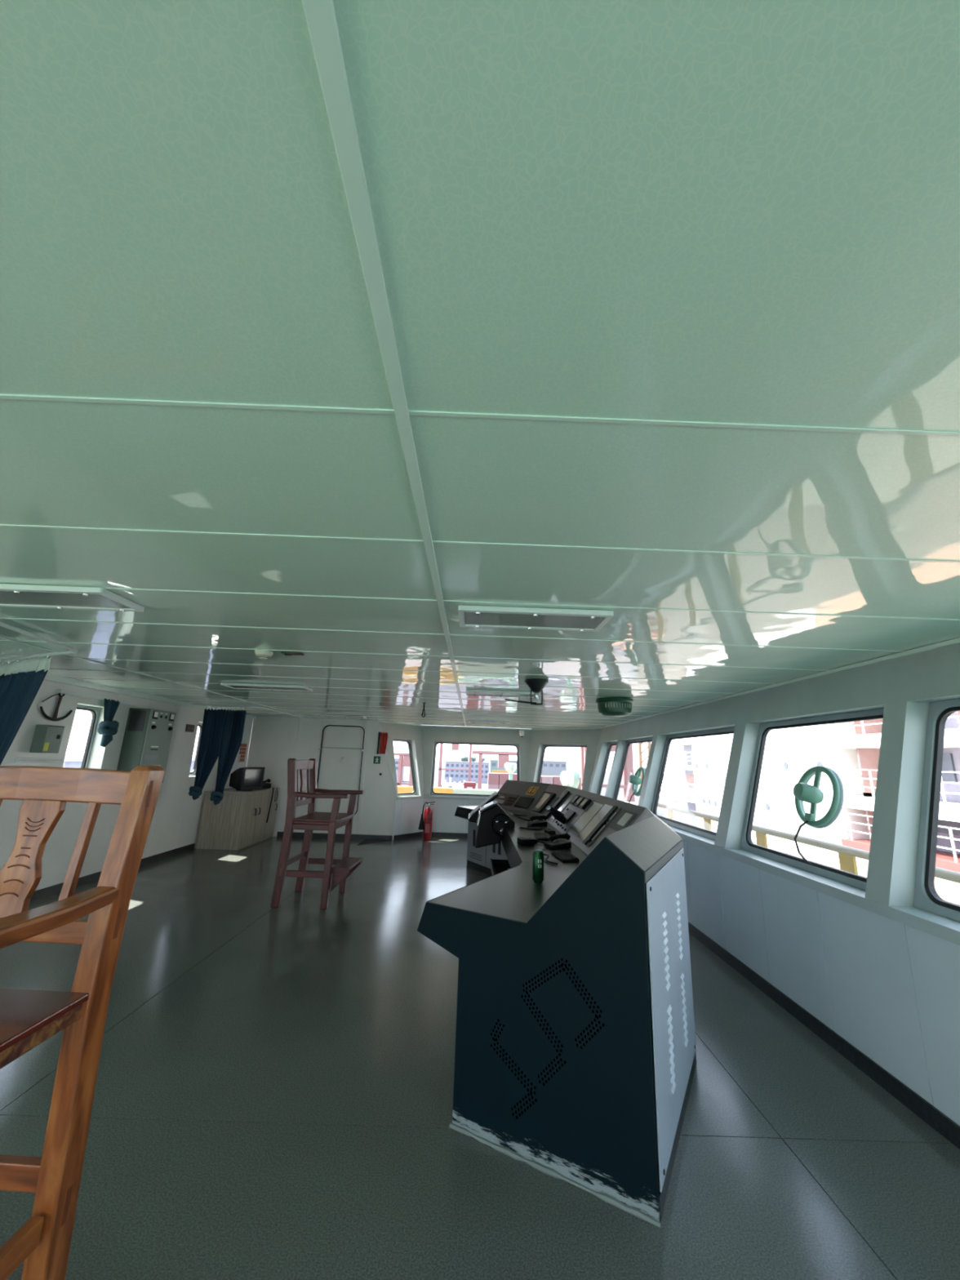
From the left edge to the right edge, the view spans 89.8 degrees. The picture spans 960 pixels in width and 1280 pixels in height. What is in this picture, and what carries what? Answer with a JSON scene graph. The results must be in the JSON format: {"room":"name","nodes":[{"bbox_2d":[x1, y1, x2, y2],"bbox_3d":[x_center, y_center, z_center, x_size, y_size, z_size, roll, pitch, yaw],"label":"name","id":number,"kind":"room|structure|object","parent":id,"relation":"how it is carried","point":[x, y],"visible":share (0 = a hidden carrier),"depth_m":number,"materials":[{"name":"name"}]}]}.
{"room":"control cabin","nodes":[
{"label":"control cabin","id":0,"kind":"room"},
{"bbox_2d":[0,673,256,901],"bbox_3d":[-4.447,1.054,3.172,0.270,2.185,12.300,2,-14,0],"label":"wall","id":1,"kind":"structure","parent":0,"point":[174,828],"depth_m":5.63,"materials":[{"name":"white paint"}]},
{"bbox_2d":[14,757,62,762],"bbox_3d":[-4.358,1.189,4.768,0.037,0.040,0.500,2,-14,0],"label":"duct","id":2,"kind":"object","parent":1,"relation":"attached to","point":[17,759],"visible":1,"depth_m":4.73,"materials":[{"name":"white paint"}]},
{"bbox_2d":[29,724,64,753],"bbox_3d":[-4.308,0.987,4.799,0.122,0.270,0.200,2,-14,0],"label":"junction box","id":3,"kind":"object","parent":1,"relation":"attached to","point":[47,739],"visible":1,"depth_m":4.73,"materials":[{"name":"grey metal"}]},
{"bbox_2d":[40,693,72,721],"bbox_3d":[-4.340,0.672,4.949,0.036,0.324,0.393,2,-14,0],"label":"ornament","id":4,"kind":"object","parent":1,"relation":"attached to","point":[54,718],"visible":1,"depth_m":4.93,"materials":[{"name":"metal"}]},
{"bbox_2d":[76,704,101,768],"bbox_3d":[-4.557,1.194,5.372,0.050,0.930,0.540,2,-14,0],"label":"window","id":5,"kind":"structure","parent":1,"relation":"in","point":[95,711],"depth_m":5.61,"materials":[{"name":"paint"}]},
{"bbox_2d":[97,697,120,746],"bbox_3d":[-4.299,0.960,5.573,0.191,0.545,0.198,-8,-17,36],"label":"curtain","id":6,"kind":"object","parent":1,"relation":"hanging from","point":[108,727],"visible":1,"depth_m":5.54,"materials":[{"name":"fabric"}]},
{"bbox_2d":[116,707,176,783],"bbox_3d":[-4.237,1.362,6.148,0.309,0.920,0.523,2,-14,0],"label":"upper cabinet","id":7,"kind":"object","parent":1,"relation":"attached to","point":[147,739],"visible":0.82,"depth_m":5.99,"materials":[{"name":"grey metal"}]},
{"bbox_2d":[185,724,195,732],"bbox_3d":[-4.388,1.336,7.287,0.021,0.110,0.200,2,-14,0],"label":"wall plaque","id":8,"kind":"object","parent":1,"relation":"attached to","point":[190,728],"visible":1,"depth_m":7.26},
{"bbox_2d":[189,722,202,775],"bbox_3d":[-4.591,1.730,7.655,0.050,0.830,0.470,2,-14,0],"label":"window","id":9,"kind":"structure","parent":1,"relation":"in","point":[193,772],"depth_m":7.81,"materials":[{"name":"paint"}]},
{"bbox_2d":[228,726,249,776],"bbox_3d":[-4.423,2.010,8.737,0.020,0.900,0.860,2,-14,0],"label":"board","id":10,"kind":"object","parent":1,"relation":"attached to","point":[237,765],"visible":0.29,"depth_m":8.99,"materials":[{"name":"paint"}]},
{"bbox_2d":[237,742,247,762],"bbox_3d":[-4.434,2.104,8.992,0.004,0.360,0.280,2,-14,0],"label":"poster","id":11,"kind":"object","parent":10,"relation":"attached to","point":[242,750],"visible":1,"depth_m":8.99,"materials":[{"name":"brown paper"}]},
{"bbox_2d":[246,715,396,840],"bbox_3d":[-3.010,2.603,9.188,2.895,2.185,0.102,2,-14,0],"label":"wall","id":12,"kind":"structure","parent":0,"point":[274,740],"depth_m":9.20,"materials":[{"name":"white paint"}]},
{"bbox_2d":[315,724,366,816],"bbox_3d":[-2.674,2.475,9.200,0.876,1.664,0.090,2,-14,0],"label":"door","id":13,"kind":"structure","parent":12,"relation":"in","point":[340,761],"depth_m":9.23,"materials":[{"name":"white metal"}]},
{"bbox_2d":[373,755,380,764],"bbox_3d":[-1.976,2.302,9.234,0.130,0.140,0.007,2,-14,0],"label":"exit sign","id":14,"kind":"object","parent":12,"relation":"attached to","point":[376,758],"visible":1,"depth_m":9.23,"materials":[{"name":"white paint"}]},
{"bbox_2d":[377,732,387,754],"bbox_3d":[-1.881,1.989,9.290,0.192,0.421,0.040,1,-14,5],"label":"pouch","id":15,"kind":"object","parent":12,"relation":"hanging from","point":[384,736],"visible":1,"depth_m":9.29,"materials":[{"name":"fabric"}]},
{"bbox_2d":[378,720,423,839],"bbox_3d":[-1.585,2.742,9.550,0.522,2.185,1.391,-9,-17,36],"label":"wall","id":16,"kind":"structure","parent":0,"point":[409,809],"depth_m":9.48,"materials":[{"name":"paint"}]},
{"bbox_2d":[392,738,416,795],"bbox_3d":[-1.572,2.544,9.661,0.322,1.095,0.610,-9,-17,36],"label":"window","id":17,"kind":"structure","parent":16,"relation":"in","point":[408,741],"depth_m":9.81,"materials":[{"name":"paint"}]},
{"bbox_2d":[421,724,531,838],"bbox_3d":[-0.120,2.904,9.993,2.500,2.185,0.522,2,-14,0],"label":"wall","id":18,"kind":"structure","parent":0,"point":[445,824],"depth_m":10.04,"materials":[{"name":"paint"}]},
{"bbox_2d":[430,741,519,797],"bbox_3d":[-0.085,2.700,10.077,1.820,1.095,0.322,2,-14,0],"label":"window","id":19,"kind":"structure","parent":18,"relation":"in","point":[517,745],"depth_m":10.13,"materials":[{"name":"paint"}]},
{"bbox_2d":[0,0,959,728],"bbox_3d":[-0.860,0.210,4.031,7.150,0.129,13.650,2,-14,0],"label":"ceiling","id":20,"kind":"structure","parent":0,"point":[330,330],"depth_m":0.81,"materials":[{"name":"metal"}]},
{"bbox_2d":[0,622,78,663],"bbox_3d":[-3.183,0.027,3.245,0.740,0.042,2.808,12,-17,-34],"label":"rail","id":21,"kind":"object","parent":20,"relation":"attached to","point":[72,651],"visible":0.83,"depth_m":3.32,"materials":[{"name":"metal"}]},
{"bbox_2d":[0,657,51,765],"bbox_3d":[-3.676,0.847,3.671,1.108,1.401,0.171,-4,-15,24],"label":"curtain","id":22,"kind":"object","parent":21,"relation":"hanging from","point":[19,689],"visible":1,"depth_m":3.62,"materials":[{"name":"fabric"}]},
{"bbox_2d":[0,583,144,612],"bbox_3d":[-2.064,-0.196,2.258,0.790,0.031,0.290,2,-14,0],"label":"recessed light","id":23,"kind":"object","parent":20,"relation":"in","point":[28,596],"visible":1,"depth_m":2.25,"materials":[{"name":"white paint"}]},
{"bbox_2d":[0,591,132,608],"bbox_3d":[-2.064,-0.197,2.258,0.734,0.005,0.222,2,-14,0],"label":"diffuser","id":24,"kind":"object","parent":23,"relation":"attached to","point":[59,600],"depth_m":2.28,"materials":[{"name":"plastic"}]},
{"bbox_2d":[191,703,311,719],"bbox_3d":[-3.429,1.236,8.084,0.923,0.068,2.442,-5,-16,26],"label":"rail","id":25,"kind":"object","parent":20,"relation":"attached to","point":[197,704],"visible":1,"depth_m":7.24,"materials":[{"name":"metal"}]},
{"bbox_2d":[188,708,246,804],"bbox_3d":[-3.852,1.704,7.071,0.643,1.372,0.152,2,-14,0],"label":"curtain","id":26,"kind":"object","parent":25,"relation":"hanging from","point":[222,731],"visible":1,"depth_m":7.10,"materials":[{"name":"fabric"}]},
{"bbox_2d":[254,649,273,659],"bbox_3d":[-1.507,0.108,3.350,0.120,0.055,0.120,2,-14,0],"label":"smoke detector","id":27,"kind":"object","parent":20,"relation":"attached to","point":[262,654],"visible":1,"depth_m":3.32,"materials":[{"name":"beige plastic"}]},
{"bbox_2d":[220,682,312,691],"bbox_3d":[-2.243,0.503,5.090,0.860,0.031,0.290,2,-14,0],"label":"recessed light","id":28,"kind":"object","parent":20,"relation":"in","point":[234,686],"visible":1,"depth_m":5.03,"materials":[{"name":"white paint"}]},
{"bbox_2d":[228,685,307,690],"bbox_3d":[-2.243,0.502,5.091,0.804,0.005,0.222,2,-14,0],"label":"diffuser","id":29,"kind":"object","parent":28,"relation":"attached to","point":[252,687],"depth_m":5.12,"materials":[{"name":"plastic"}]},
{"bbox_2d":[280,651,304,655],"bbox_3d":[-1.306,0.098,3.356,0.140,0.020,0.060,2,-14,0],"label":"ceiling plate","id":30,"kind":"object","parent":20,"relation":"attached to","point":[286,653],"visible":1,"depth_m":3.33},
{"bbox_2d":[320,714,366,719],"bbox_3d":[-2.443,1.377,8.632,0.770,0.031,0.290,2,-14,0],"label":"recessed light","id":31,"kind":"object","parent":20,"relation":"in","point":[322,715],"visible":1,"depth_m":8.50,"materials":[{"name":"white paint"}]},
{"bbox_2d":[324,715,364,718],"bbox_3d":[-2.443,1.377,8.632,0.714,0.005,0.222,2,-14,0],"label":"diffuser","id":32,"kind":"object","parent":31,"relation":"attached to","point":[345,717],"depth_m":8.61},
{"bbox_2d":[468,720,509,724],"bbox_3d":[0.158,1.497,8.745,0.740,0.031,0.290,2,-14,0],"label":"recessed light","id":33,"kind":"object","parent":20,"relation":"in","point":[469,721],"visible":1,"depth_m":8.61,"materials":[{"name":"white paint"}]},
{"bbox_2d":[470,721,502,723],"bbox_3d":[0.158,1.497,8.746,0.684,0.005,0.222,2,-14,0],"label":"diffuser","id":34,"kind":"object","parent":33,"relation":"attached to","point":[470,722],"depth_m":8.74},
{"bbox_2d":[466,688,534,697],"bbox_3d":[0.222,0.557,4.961,0.730,0.031,0.290,2,-14,0],"label":"recessed light","id":35,"kind":"object","parent":20,"relation":"in","point":[468,692],"visible":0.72,"depth_m":4.91,"materials":[{"name":"white paint"}]},
{"bbox_2d":[468,692,533,697],"bbox_3d":[0.222,0.557,4.961,0.674,0.005,0.222,2,-14,0],"label":"diffuser","id":36,"kind":"object","parent":35,"relation":"attached to","point":[484,694],"depth_m":5.00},
{"bbox_2d":[505,679,548,705],"bbox_3d":[0.404,0.453,4.140,0.376,0.213,0.210,2,-14,0],"label":"bracket","id":37,"kind":"object","parent":20,"relation":"attached to","point":[536,686],"visible":1,"depth_m":4.11,"materials":[{"name":"metal"}]},
{"bbox_2d":[457,604,613,631],"bbox_3d":[0.254,-0.097,2.331,0.710,0.031,0.290,2,-14,0],"label":"recessed light","id":38,"kind":"object","parent":20,"relation":"in","point":[473,616],"visible":1,"depth_m":2.29,"materials":[{"name":"white paint"}]},
{"bbox_2d":[464,612,604,629],"bbox_3d":[0.254,-0.097,2.331,0.654,0.005,0.222,2,-14,0],"label":"diffuser","id":39,"kind":"object","parent":38,"relation":"attached to","point":[492,620],"depth_m":2.34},
{"bbox_2d":[595,697,633,716],"bbox_3d":[1.441,0.726,5.149,0.400,0.186,0.400,2,-14,0],"label":"ceiling sounder","id":40,"kind":"structure","parent":20,"relation":"attached to","point":[606,706],"depth_m":5.01,"materials":[{"name":"green plastic"}]},
{"bbox_2d":[0,836,959,1279],"bbox_3d":[-1.184,2.372,3.231,6.650,0.120,13.150,2,-14,0],"label":"floor","id":41,"kind":"structure","parent":0,"point":[274,1090],"depth_m":2.01,"materials":[{"name":"grey"}]},
{"bbox_2d":[0,764,164,1279],"bbox_3d":[-1.421,1.020,1.078,0.712,1.446,0.754,1,-14,3],"label":"armchair","id":42,"kind":"object","parent":41,"relation":"on","point":[28,1018],"visible":1,"depth_m":1.33,"materials":[{"name":"brown wood"}]},
{"bbox_2d":[195,787,279,849],"bbox_3d":[-4.086,3.019,8.273,0.723,0.862,1.345,2,-14,0],"label":"base cabinet","id":43,"kind":"object","parent":41,"relation":"on","point":[238,822],"visible":0.96,"depth_m":7.69,"materials":[{"name":"beige wood"}]},
{"bbox_2d":[229,767,265,791],"bbox_3d":[-4.031,2.370,8.245,0.418,0.385,0.440,-4,-15,24],"label":"monitor","id":44,"kind":"object","parent":43,"relation":"on","point":[242,779],"visible":1,"depth_m":8.11,"materials":[{"name":"black plastic"}]},
{"bbox_2d":[262,778,271,788],"bbox_3d":[-3.955,2.621,8.791,0.180,0.167,0.264,0,-14,9],"label":"desk phone","id":45,"kind":"object","parent":43,"relation":"on","point":[265,785],"visible":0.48,"depth_m":8.79,"materials":[{"name":"black plastic"}]},
{"bbox_2d":[266,787,274,822],"bbox_3d":[-3.735,2.939,8.574,0.037,0.590,0.094,2,-14,0],"label":"strap","id":46,"kind":"object","parent":43,"relation":"hanging from","point":[273,788],"visible":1,"depth_m":8.57,"materials":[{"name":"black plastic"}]},
{"bbox_2d":[270,758,364,910],"bbox_3d":[-1.698,2.059,5.293,0.754,1.446,0.712,2,-14,2],"label":"armchair","id":47,"kind":"object","parent":41,"relation":"on","point":[343,868],"visible":1,"depth_m":5.05,"materials":[{"name":"red wood"}]},
{"bbox_2d":[417,801,435,840],"bbox_3d":[-1.013,3.430,9.145,0.296,0.696,0.170,2,-14,0],"label":"fire extinguisher","id":48,"kind":"object","parent":41,"relation":"on","point":[425,823],"visible":1,"depth_m":9.08,"materials":[{"name":"red paint"}]},
{"bbox_2d":[417,779,696,1227],"bbox_3d":[0.482,2.102,4.657,1.650,1.212,5.982,2,-14,0],"label":"console","id":49,"kind":"object","parent":41,"relation":"on","point":[575,1056],"visible":0.94,"depth_m":1.96,"materials":[{"name":"metal"}]},
{"bbox_2d":[468,791,498,819],"bbox_3d":[0.039,1.974,5.745,0.343,0.298,0.440,2,-14,0],"label":"monitor","id":50,"kind":"object","parent":49,"relation":"on","point":[494,795],"visible":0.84,"depth_m":5.59,"materials":[{"name":"black plastic"}]},
{"bbox_2d":[475,800,515,848],"bbox_3d":[0.156,1.946,5.106,0.399,0.446,0.467,2,-14,0],"label":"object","id":51,"kind":"object","parent":49,"relation":"attached to","point":[491,817],"visible":0.98,"depth_m":4.93,"materials":[{"name":"black plastic"}]},
{"bbox_2d":[489,858,511,875],"bbox_3d":[0.210,1.945,4.003,0.225,0.075,0.840,2,-14,0],"label":"tray","id":52,"kind":"object","parent":49,"relation":"on","point":[497,866],"visible":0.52,"depth_m":4.39,"materials":[{"name":"black plastic"}]},
{"bbox_2d":[490,858,495,875],"bbox_3d":[0.110,1.941,4.002,0.015,0.075,0.840,2,-14,0],"label":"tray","id":53,"kind":"object","parent":52,"relation":"on","point":[492,861],"depth_m":4.19,"materials":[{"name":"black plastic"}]},
{"bbox_2d":[493,866,507,874],"bbox_3d":[0.182,1.974,3.995,0.140,0.012,0.840,2,-14,0],"label":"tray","id":54,"kind":"object","parent":52,"relation":"on","point":[498,869],"depth_m":4.29,"materials":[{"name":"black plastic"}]},
{"bbox_2d":[492,858,511,868],"bbox_3d":[0.211,2.048,4.405,0.210,0.070,0.010,2,-14,0],"label":"tray","id":55,"kind":"object","parent":52,"relation":"on","point":[497,863],"depth_m":4.40,"materials":[{"name":"black plastic"}]},
{"bbox_2d":[511,813,530,821],"bbox_3d":[0.498,2.139,5.845,0.243,0.060,0.551,2,-14,0],"label":"cable","id":56,"kind":"object","parent":49,"relation":"on","point":[513,814],"visible":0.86,"depth_m":5.80,"materials":[{"name":"black plastic"}]},
{"bbox_2d":[516,837,534,845],"bbox_3d":[0.383,1.682,4.019,0.120,0.053,0.100,6,-15,-17],"label":"speaker unit","id":57,"kind":"object","parent":49,"relation":"on","point":[521,841],"visible":1,"depth_m":3.98,"materials":[{"name":"black plastic"}]},
{"bbox_2d":[520,825,542,830],"bbox_3d":[0.550,1.942,4.985,0.198,0.026,0.197,-10,-19,41],"label":"cable","id":58,"kind":"object","parent":49,"relation":"on","point":[527,828],"visible":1,"depth_m":4.95,"materials":[{"name":"black plastic"}]},
{"bbox_2d":[527,815,547,826],"bbox_3d":[0.625,1.964,5.241,0.203,0.113,0.140,5,-14,-11],"label":"telephone","id":59,"kind":"object","parent":49,"relation":"on","point":[541,823],"visible":0.98,"depth_m":5.20,"materials":[{"name":"black plastic"}]},
{"bbox_2d":[532,849,543,883],"bbox_3d":[0.339,1.316,2.801,0.066,0.172,0.066,2,-14,0],"label":"bottle","id":60,"kind":"object","parent":49,"relation":"on","point":[538,855],"visible":1,"depth_m":2.78,"materials":[{"name":"green metal"}]},
{"bbox_2d":[533,832,549,840],"bbox_3d":[0.566,1.803,4.425,0.140,0.026,0.340,1,-14,5],"label":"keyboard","id":61,"kind":"object","parent":49,"relation":"on","point":[540,836],"visible":0.94,"depth_m":4.35,"materials":[{"name":"black plastic"}]},
{"bbox_2d":[544,828,556,835],"bbox_3d":[0.695,1.858,4.650,0.065,0.038,0.273,5,-14,-12],"label":"microphone","id":62,"kind":"object","parent":49,"relation":"on","point":[549,831],"visible":0.92,"depth_m":4.64,"materials":[{"name":"black plastic"}]},
{"bbox_2d":[543,832,571,848],"bbox_3d":[0.635,1.643,3.951,0.203,0.113,0.140,8,-15,-23],"label":"telephone","id":63,"kind":"object","parent":49,"relation":"on","point":[553,843],"visible":1,"depth_m":3.91,"materials":[{"name":"black plastic"}]},
{"bbox_2d":[551,850,579,862],"bbox_3d":[0.620,1.578,3.513,0.120,0.027,0.300,3,-14,-6],"label":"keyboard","id":64,"kind":"object","parent":49,"relation":"on","point":[564,856],"visible":1,"depth_m":3.46,"materials":[{"name":"black plastic"}]},
{"bbox_2d":[526,727,601,791],"bbox_3d":[1.602,2.829,9.448,1.837,2.185,0.522,-11,-19,43],"label":"wall","id":65,"kind":"structure","parent":0,"point":[590,736],"depth_m":9.69,"materials":[{"name":"paint"}]},
{"bbox_2d":[537,744,586,782],"bbox_3d":[1.637,2.621,9.519,1.140,1.095,0.322,-11,-19,43],"label":"window","id":66,"kind":"structure","parent":65,"relation":"in","point":[544,746],"depth_m":9.87,"materials":[{"name":"paint"}]},
{"bbox_2d":[587,637,959,1149],"bbox_3d":[2.274,1.278,3.125,0.522,2.185,12.111,2,-14,0],"label":"wall","id":67,"kind":"structure","parent":0,"point":[873,974],"depth_m":2.71,"materials":[{"name":"paint"}]},
{"bbox_2d":[596,741,617,795],"bbox_3d":[2.243,2.255,8.234,0.325,1.025,0.940,2,-14,0],"label":"window","id":68,"kind":"structure","parent":67,"relation":"in","point":[611,744],"depth_m":8.64,"materials":[{"name":"paint"}]},
{"bbox_2d":[613,737,652,799],"bbox_3d":[2.263,1.940,6.968,0.325,1.025,1.510,2,-14,0],"label":"window","id":69,"kind":"structure","parent":67,"relation":"in","point":[628,742],"depth_m":7.62,"materials":[{"name":"paint"}]},
{"bbox_2d":[628,766,645,803],"bbox_3d":[2.176,2.044,6.660,0.222,0.562,0.403,1,-14,3],"label":"wheel","id":70,"kind":"object","parent":69,"relation":"attached to","point":[635,780],"visible":0.86,"depth_m":6.64,"materials":[{"name":"green metal"}]},
{"bbox_2d":[651,726,734,839],"bbox_3d":[2.291,1.492,5.163,0.325,1.025,1.890,2,-14,0],"label":"window","id":71,"kind":"structure","parent":67,"relation":"in","point":[697,830],"depth_m":5.39,"materials":[{"name":"paint"}]},
{"bbox_2d":[739,707,884,890],"bbox_3d":[2.319,1.046,3.368,0.325,1.025,1.450,2,-14,0],"label":"window","id":72,"kind":"structure","parent":67,"relation":"in","point":[855,880],"depth_m":3.52,"materials":[{"name":"paint"}]},
{"bbox_2d":[792,765,844,865],"bbox_3d":[2.246,1.165,3.219,0.225,0.631,0.412,3,-14,-6],"label":"wheel","id":73,"kind":"object","parent":72,"relation":"attached to","point":[802,792],"visible":1,"depth_m":3.21,"materials":[{"name":"green metal"}]},
{"bbox_2d":[913,698,959,921],"bbox_3d":[2.345,0.623,1.665,0.325,1.025,1.760,2,-14,0],"label":"window","id":74,"kind":"structure","parent":67,"relation":"in","point":[926,897],"depth_m":2.46,"materials":[{"name":"paint"}]},
{"label":"outside","id":75,"kind":"structure","parent":0,"visible":0},
{"bbox_2d":[401,765,688,823],"bbox_3d":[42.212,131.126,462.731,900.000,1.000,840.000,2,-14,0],"label":"quay","id":76,"kind":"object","parent":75,"point":[679,816],"depth_m":268.99,"materials":[{"name":"concrete"}]},
{"bbox_2d":[62,751,195,772],"bbox_3d":[-40.706,13.257,29.562,16.600,12.800,65.600,2,-14,0],"label":"house","id":77,"kind":"structure","parent":76,"relation":"on","point":[73,759],"depth_m":38.78,"materials":[{"name":"white"}]},
{"bbox_2d":[395,758,404,782],"bbox_3d":[-55.559,74.258,276.442,22.600,12.700,14.600,2,-14,0],"label":"building","id":78,"kind":"structure","parent":76,"relation":"on","point":[396,759],"depth_m":270.51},
{"bbox_2d":[394,752,413,786],"bbox_3d":[-16.595,32.474,106.627,5.600,14.380,3.100,2,-14,0],"label":"gantry crane","id":79,"kind":"object","parent":76,"relation":"on","point":[404,761],"visible":0.48,"depth_m":106.37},
{"bbox_2d":[437,743,471,786],"bbox_3d":[-7.580,40.210,146.118,12.500,19.060,3.200,2,-14,0],"label":"gantry crane","id":80,"kind":"object","parent":76,"relation":"on","point":[455,746],"visible":0.42,"depth_m":145.43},
{"bbox_2d":[444,760,489,783],"bbox_3d":[-7.956,81.125,296.090,27.100,12.100,14.600,2,-14,0],"label":"building","id":81,"kind":"structure","parent":76,"relation":"on","point":[455,775],"depth_m":289.22,"materials":[{"name":"blue"}]},
{"bbox_2d":[462,781,476,788],"bbox_3d":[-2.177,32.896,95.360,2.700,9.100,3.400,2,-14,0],"label":"shed","id":82,"kind":"object","parent":76,"relation":"on","point":[466,784],"visible":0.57,"depth_m":94.77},
{"bbox_2d":[471,750,516,789],"bbox_3d":[4.366,28.064,87.450,12.100,15.096,3.120,2,-14,0],"label":"gantry crane","id":83,"kind":"object","parent":76,"relation":"on","point":[503,757],"visible":0.34,"depth_m":87.52,"materials":[{"name":"metal"}]},
{"bbox_2d":[488,760,516,773],"bbox_3d":[12.466,71.382,257.609,15.100,13.800,14.600,2,-14,0],"label":"building","id":84,"kind":"structure","parent":76,"relation":"on","point":[493,763],"depth_m":251.71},
{"bbox_2d":[541,760,567,776],"bbox_3d":[40.002,76.981,277.259,17.800,14.300,14.600,2,-14,0],"label":"building","id":85,"kind":"structure","parent":76,"relation":"on","point":[555,768],"depth_m":271.30,"materials":[{"name":"blue"}]},
{"bbox_2d":[580,743,635,801],"bbox_3d":[20.705,24.547,78.367,11.000,18.640,3.300,2,-14,0],"label":"gantry crane","id":86,"kind":"object","parent":76,"relation":"on","point":[628,766],"visible":0.22,"depth_m":78.40,"materials":[{"name":"metal"}]},
{"bbox_2d":[638,742,651,785],"bbox_3d":[19.906,20.034,57.371,1.800,17.200,0.800,2,-14,0],"label":"derrick","id":87,"kind":"object","parent":76,"relation":"on","point":[649,744],"visible":0.19,"depth_m":58.76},
{"bbox_3d":[2.943,41.669,116.417,2.450,2.600,6.060,2,-14,0],"label":"container","id":88,"kind":"object","parent":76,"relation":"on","visible":0},
{"bbox_3d":[3.032,39.128,117.049,2.450,2.600,6.060,2,-14,0],"label":"container","id":89,"kind":"object","parent":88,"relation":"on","visible":0},
{"bbox_2d":[487,783,498,789],"bbox_3d":[3.121,36.587,117.682,2.450,2.600,6.060,2,-14,0],"label":"container","id":90,"kind":"object","parent":89,"relation":"on","point":[489,786],"visible":0.33,"depth_m":114.99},
{"bbox_2d":[487,772,498,784],"bbox_3d":[3.210,34.046,118.315,2.450,2.600,6.060,2,-14,0],"label":"container","id":91,"kind":"object","parent":90,"relation":"on","point":[492,778],"visible":1,"depth_m":115.47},
{"bbox_3d":[5.541,41.764,116.434,2.450,2.600,6.060,2,-14,0],"label":"container","id":92,"kind":"object","parent":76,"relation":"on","visible":0},
{"bbox_3d":[5.630,39.223,117.066,2.450,2.600,6.060,2,-14,0],"label":"container","id":93,"kind":"object","parent":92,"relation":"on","visible":0},
{"bbox_3d":[5.719,36.682,117.699,2.450,2.600,6.060,2,-14,0],"label":"container","id":94,"kind":"object","parent":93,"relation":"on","visible":0},
{"bbox_2d":[498,773,508,785],"bbox_3d":[5.808,34.141,118.332,2.450,2.600,6.060,2,-14,0],"label":"container","id":95,"kind":"object","parent":94,"relation":"on","point":[503,777],"visible":0.77,"depth_m":115.52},
{"bbox_3d":[14.487,39.675,106.787,2.450,2.600,6.060,2,-14,0],"label":"container","id":96,"kind":"object","parent":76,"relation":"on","visible":0},
{"bbox_3d":[14.575,37.134,107.420,2.450,2.600,6.060,2,-14,0],"label":"container","id":97,"kind":"object","parent":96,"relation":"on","visible":0},
{"bbox_3d":[14.664,34.593,108.052,2.450,2.600,6.060,2,-14,0],"label":"container","id":98,"kind":"object","parent":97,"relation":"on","visible":0},
{"bbox_2d":[541,775,552,783],"bbox_3d":[14.753,32.052,108.685,2.450,2.600,6.060,2,-14,0],"label":"container","id":99,"kind":"object","parent":98,"relation":"on","point":[544,779],"visible":0.61,"depth_m":105.96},
{"bbox_3d":[17.085,39.770,106.804,2.450,2.600,6.060,2,-14,0],"label":"container","id":100,"kind":"object","parent":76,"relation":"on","visible":0},
{"bbox_3d":[17.174,37.229,107.437,2.450,2.600,6.060,2,-14,0],"label":"container","id":101,"kind":"object","parent":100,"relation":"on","visible":0},
{"bbox_3d":[17.263,34.688,108.069,2.450,2.600,6.060,2,-14,0],"label":"container","id":102,"kind":"object","parent":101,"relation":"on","visible":0},
{"bbox_2d":[549,775,562,785],"bbox_3d":[17.352,32.148,108.702,2.450,2.600,6.060,2,-14,0],"label":"container","id":103,"kind":"object","parent":102,"relation":"on","point":[556,780],"visible":0.47,"depth_m":105.93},
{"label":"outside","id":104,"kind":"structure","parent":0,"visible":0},
{"bbox_3d":[2.786,2.690,2.750,1.100,0.100,12.250,2,-14,0],"label":"deck","id":105,"kind":"object","parent":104,"visible":0},
{"bbox_2d":[657,802,959,883],"bbox_3d":[3.211,2.029,2.671,0.070,1.173,12.735,2,-14,0],"label":"railing","id":106,"kind":"object","parent":105,"relation":"on","point":[846,855],"visible":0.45,"depth_m":4.54,"materials":[{"name":"metal"}]},
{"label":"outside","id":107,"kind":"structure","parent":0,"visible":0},
{"bbox_3d":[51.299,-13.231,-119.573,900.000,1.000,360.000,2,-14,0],"label":"harbour water","id":108,"kind":"object","parent":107,"visible":0},
{"bbox_2d":[659,711,959,905],"bbox_3d":[20.078,9.685,27.793,10.800,23.000,46.000,2,-14,0],"label":"ship","id":109,"kind":"object","parent":108,"relation":"on","point":[851,749],"visible":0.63,"depth_m":21.29,"materials":[{"name":"pink paint"}]},
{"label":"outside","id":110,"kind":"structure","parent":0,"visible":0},
{"bbox_3d":[-0.258,4.904,12.071,9.000,0.100,3.800,2,-14,0],"label":"platform","id":111,"kind":"object","parent":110,"visible":0},
{"bbox_2d":[453,788,499,795],"bbox_3d":[0.064,4.300,12.020,1.500,1.070,0.500,2,-14,0],"label":"locker","id":112,"kind":"object","parent":111,"relation":"on","point":[464,791],"visible":0.16,"depth_m":11.90,"materials":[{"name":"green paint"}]},
{"bbox_2d":[504,762,516,780],"bbox_3d":[0.847,4.359,13.556,0.366,1.750,0.374,2,-14,0],"label":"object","id":113,"kind":"object","parent":111,"relation":"on","point":[510,767],"visible":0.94,"depth_m":13.63,"materials":[{"name":"white metal"}]},
{"bbox_2d":[397,786,638,804],"bbox_3d":[-0.244,4.420,12.527,9.000,1.060,0.250,2,-14,0],"label":"bulwark","id":114,"kind":"object","parent":111,"relation":"on","point":[401,789],"visible":0.07,"depth_m":12.51,"materials":[{"name":"white paint"}]},
{"bbox_2d":[560,770,579,788],"bbox_3d":[2.429,4.353,12.960,0.549,1.580,0.561,2,-14,0],"label":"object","id":115,"kind":"object","parent":111,"relation":"on","point":[571,779],"visible":0.56,"depth_m":12.92,"materials":[{"name":"white metal"}]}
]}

